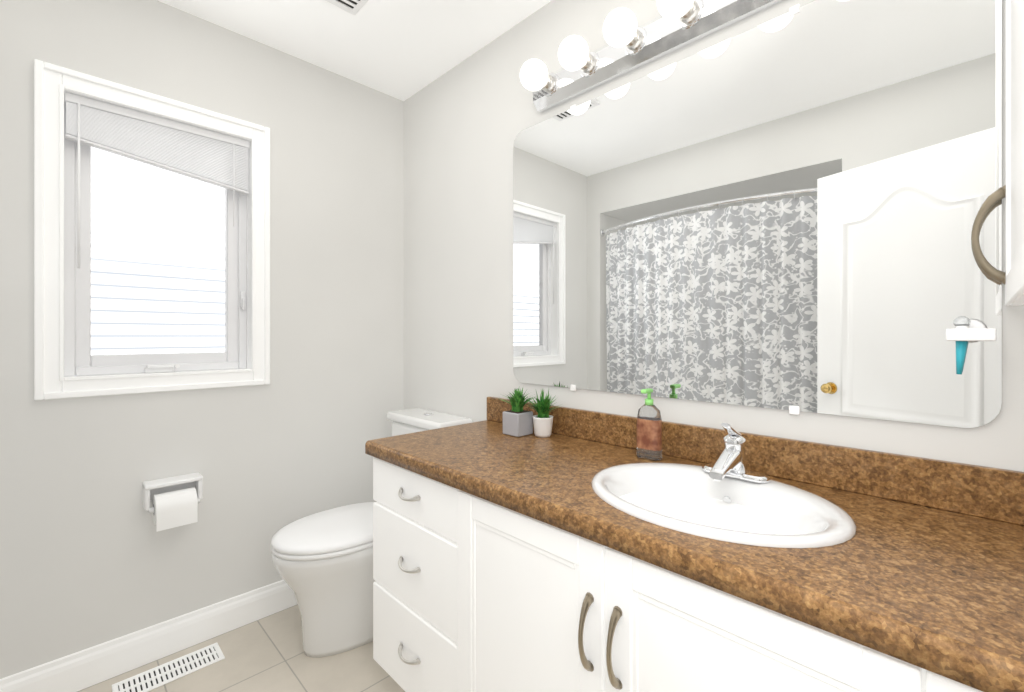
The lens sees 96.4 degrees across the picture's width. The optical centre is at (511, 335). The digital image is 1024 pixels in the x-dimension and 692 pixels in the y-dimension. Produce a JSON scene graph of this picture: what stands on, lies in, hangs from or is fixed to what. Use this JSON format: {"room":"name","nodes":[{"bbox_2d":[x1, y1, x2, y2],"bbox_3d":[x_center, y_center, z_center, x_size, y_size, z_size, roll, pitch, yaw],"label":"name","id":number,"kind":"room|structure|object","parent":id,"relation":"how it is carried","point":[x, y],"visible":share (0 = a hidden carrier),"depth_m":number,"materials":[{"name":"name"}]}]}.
{"room":"bathroom","nodes":[
{"label":"bathroom","id":0,"kind":"room"},
{"bbox_2d":[0,0,403,678],"bbox_3d":[-1.485,-0.025,1.639,2.610,2.440,0.150,0,0,-45],"label":"wall","id":1,"kind":"structure","parent":0,"point":[390,254],"depth_m":1.80,"materials":[{"name":"paint"}]},
{"bbox_2d":[0,580,297,691],"bbox_3d":[-1.157,1.132,1.848,1.650,0.126,0.014,0,0,-45],"label":"baseboard","id":2,"kind":"structure","parent":1,"relation":"attached to","point":[87,667],"depth_m":1.66,"materials":[{"name":"paint"}]},
{"bbox_2d":[34,59,269,399],"bbox_3d":[-1.335,-0.340,1.765,0.698,1.094,0.162,0,0,-45],"label":"window","id":3,"kind":"structure","parent":1,"relation":"in","point":[80,359],"depth_m":1.63,"materials":[{"name":"plastic"}]},
{"bbox_2d":[64,92,249,267],"bbox_3d":[-1.310,-0.524,1.740,0.558,0.590,0.042,0,0,-45],"label":"window blind","id":4,"kind":"object","parent":3,"relation":"attached to","point":[208,156],"visible":0.96,"depth_m":1.71,"materials":[{"name":"plastic"}]},
{"bbox_2d":[142,472,202,531],"bbox_3d":[-1.242,0.608,1.685,0.174,0.153,0.126,0,0,-45],"label":"toilet paper holder","id":5,"kind":"object","parent":1,"relation":"attached to","point":[175,500],"visible":1,"depth_m":1.66,"materials":[{"name":"white plastic"},{"name":"paper"}]},
{"bbox_2d":[77,604,404,691],"bbox_3d":[-0.221,1.245,0.358,2.610,0.100,3.750,0,0,-45],"label":"floor","id":6,"kind":"structure","parent":0,"point":[265,654],"depth_m":1.65,"materials":[{"name":"tile"}]},
{"bbox_2d":[111,642,224,691],"bbox_3d":[-1.213,1.192,1.627,0.310,0.006,0.120,0,0,-45],"label":"floor vent","id":7,"kind":"object","parent":6,"relation":"in","point":[166,673],"visible":1,"depth_m":1.63,"materials":[{"name":"metal"}]},
{"bbox_2d":[271,408,472,657],"bbox_3d":[-0.588,0.775,1.903,0.754,0.839,0.436,0,0,-45],"label":"toilet","id":8,"kind":"object","parent":6,"relation":"on","point":[323,562],"visible":0.62,"depth_m":1.70,"materials":[{"name":"white ceramic"}]},
{"bbox_2d":[365,397,1023,691],"bbox_3d":[0.263,0.701,1.162,0.587,0.989,1.609,0,0,-45],"label":"bathroom vanity","id":9,"kind":"object","parent":6,"relation":"on","point":[579,550],"visible":1,"depth_m":0.93,"materials":[{"name":"paint"}]},
{"bbox_2d":[637,388,661,460],"bbox_3d":[0.393,0.254,1.322,0.056,0.201,0.072,0,0,-45],"label":"soap bottle","id":10,"kind":"object","parent":9,"relation":"on","point":[649,433],"visible":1,"depth_m":1.31,"materials":[{"name":"brown"}]},
{"bbox_2d":[591,462,856,580],"bbox_3d":[0.426,0.412,1.004,0.424,0.142,0.528,0,0,-45],"label":"sink basin","id":11,"kind":"object","parent":9,"relation":"in","point":[809,533],"depth_m":0.97,"materials":[{"name":"white ceramic"}]},
{"bbox_2d":[701,422,770,483],"bbox_3d":[0.513,0.273,1.090,0.142,0.134,0.156,0,0,-45],"label":"faucet","id":12,"kind":"object","parent":9,"relation":"on","point":[731,467],"depth_m":1.09,"materials":[{"name":"silver metal"}]},
{"bbox_2d":[158,0,551,100],"bbox_3d":[-0.221,-1.295,0.358,2.610,0.100,3.750,0,0,-45],"label":"ceiling","id":13,"kind":"structure","parent":0,"point":[403,50],"depth_m":1.87,"materials":[{"name":"paint"}]},
{"bbox_2d":[325,0,367,14],"bbox_3d":[-0.609,-1.237,1.570,0.280,0.016,0.280,0,0,-45],"label":"ceiling vent","id":14,"kind":"object","parent":13,"relation":"in","point":[353,7],"visible":1,"depth_m":1.70,"materials":[{"name":"white plastic"}]},
{"bbox_2d":[404,0,1023,471],"bbox_3d":[0.304,-0.025,1.614,0.100,2.440,2.400,0,0,-45],"label":"wall","id":15,"kind":"structure","parent":0,"point":[461,129],"depth_m":1.91,"materials":[{"name":"paint"}]},
{"bbox_2d":[520,0,782,112],"bbox_3d":[0.462,-0.902,1.250,0.179,0.115,1.190,0,0,-45],"label":"sconce","id":16,"kind":"object","parent":15,"relation":"attached to","point":[630,45],"visible":1,"depth_m":1.38,"materials":[{"name":"silver metal"}]},
{"bbox_2d":[513,0,1001,427],"bbox_3d":[0.475,-0.310,1.358,0.008,1.010,1.335,0,0,-45],"label":"mirror","id":17,"kind":"object","parent":15,"relation":"attached to","point":[780,212],"visible":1,"depth_m":1.14,"materials":[{"name":"clear glass"}]},
{"bbox_2d":[946,316,996,373],"bbox_3d":[0.889,0.019,0.888,0.068,0.113,0.068,0,0,-45],"label":"toothbrush holder","id":18,"kind":"object","parent":17,"relation":"attached to","point":[964,332],"visible":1,"depth_m":0.88,"materials":[{"name":"white ceramic"}]},
{"bbox_2d":[971,0,1023,305],"bbox_3d":[0.765,-0.510,0.646,0.596,0.910,0.168,0,0,-45],"label":"upper cabinet","id":19,"kind":"object","parent":15,"relation":"attached to","point":[1011,192],"visible":0.96,"depth_m":0.78,"materials":[{"name":"paint"}]},
{"label":"outside","id":20,"kind":"structure","parent":0,"visible":0},
{"bbox_2d":[75,147,224,375],"bbox_3d":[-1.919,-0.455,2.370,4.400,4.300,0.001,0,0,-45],"label":"window pane","id":21,"kind":"structure","parent":20,"point":[103,305],"depth_m":2.41,"materials":[{"name":"clear glass"}]}
]}

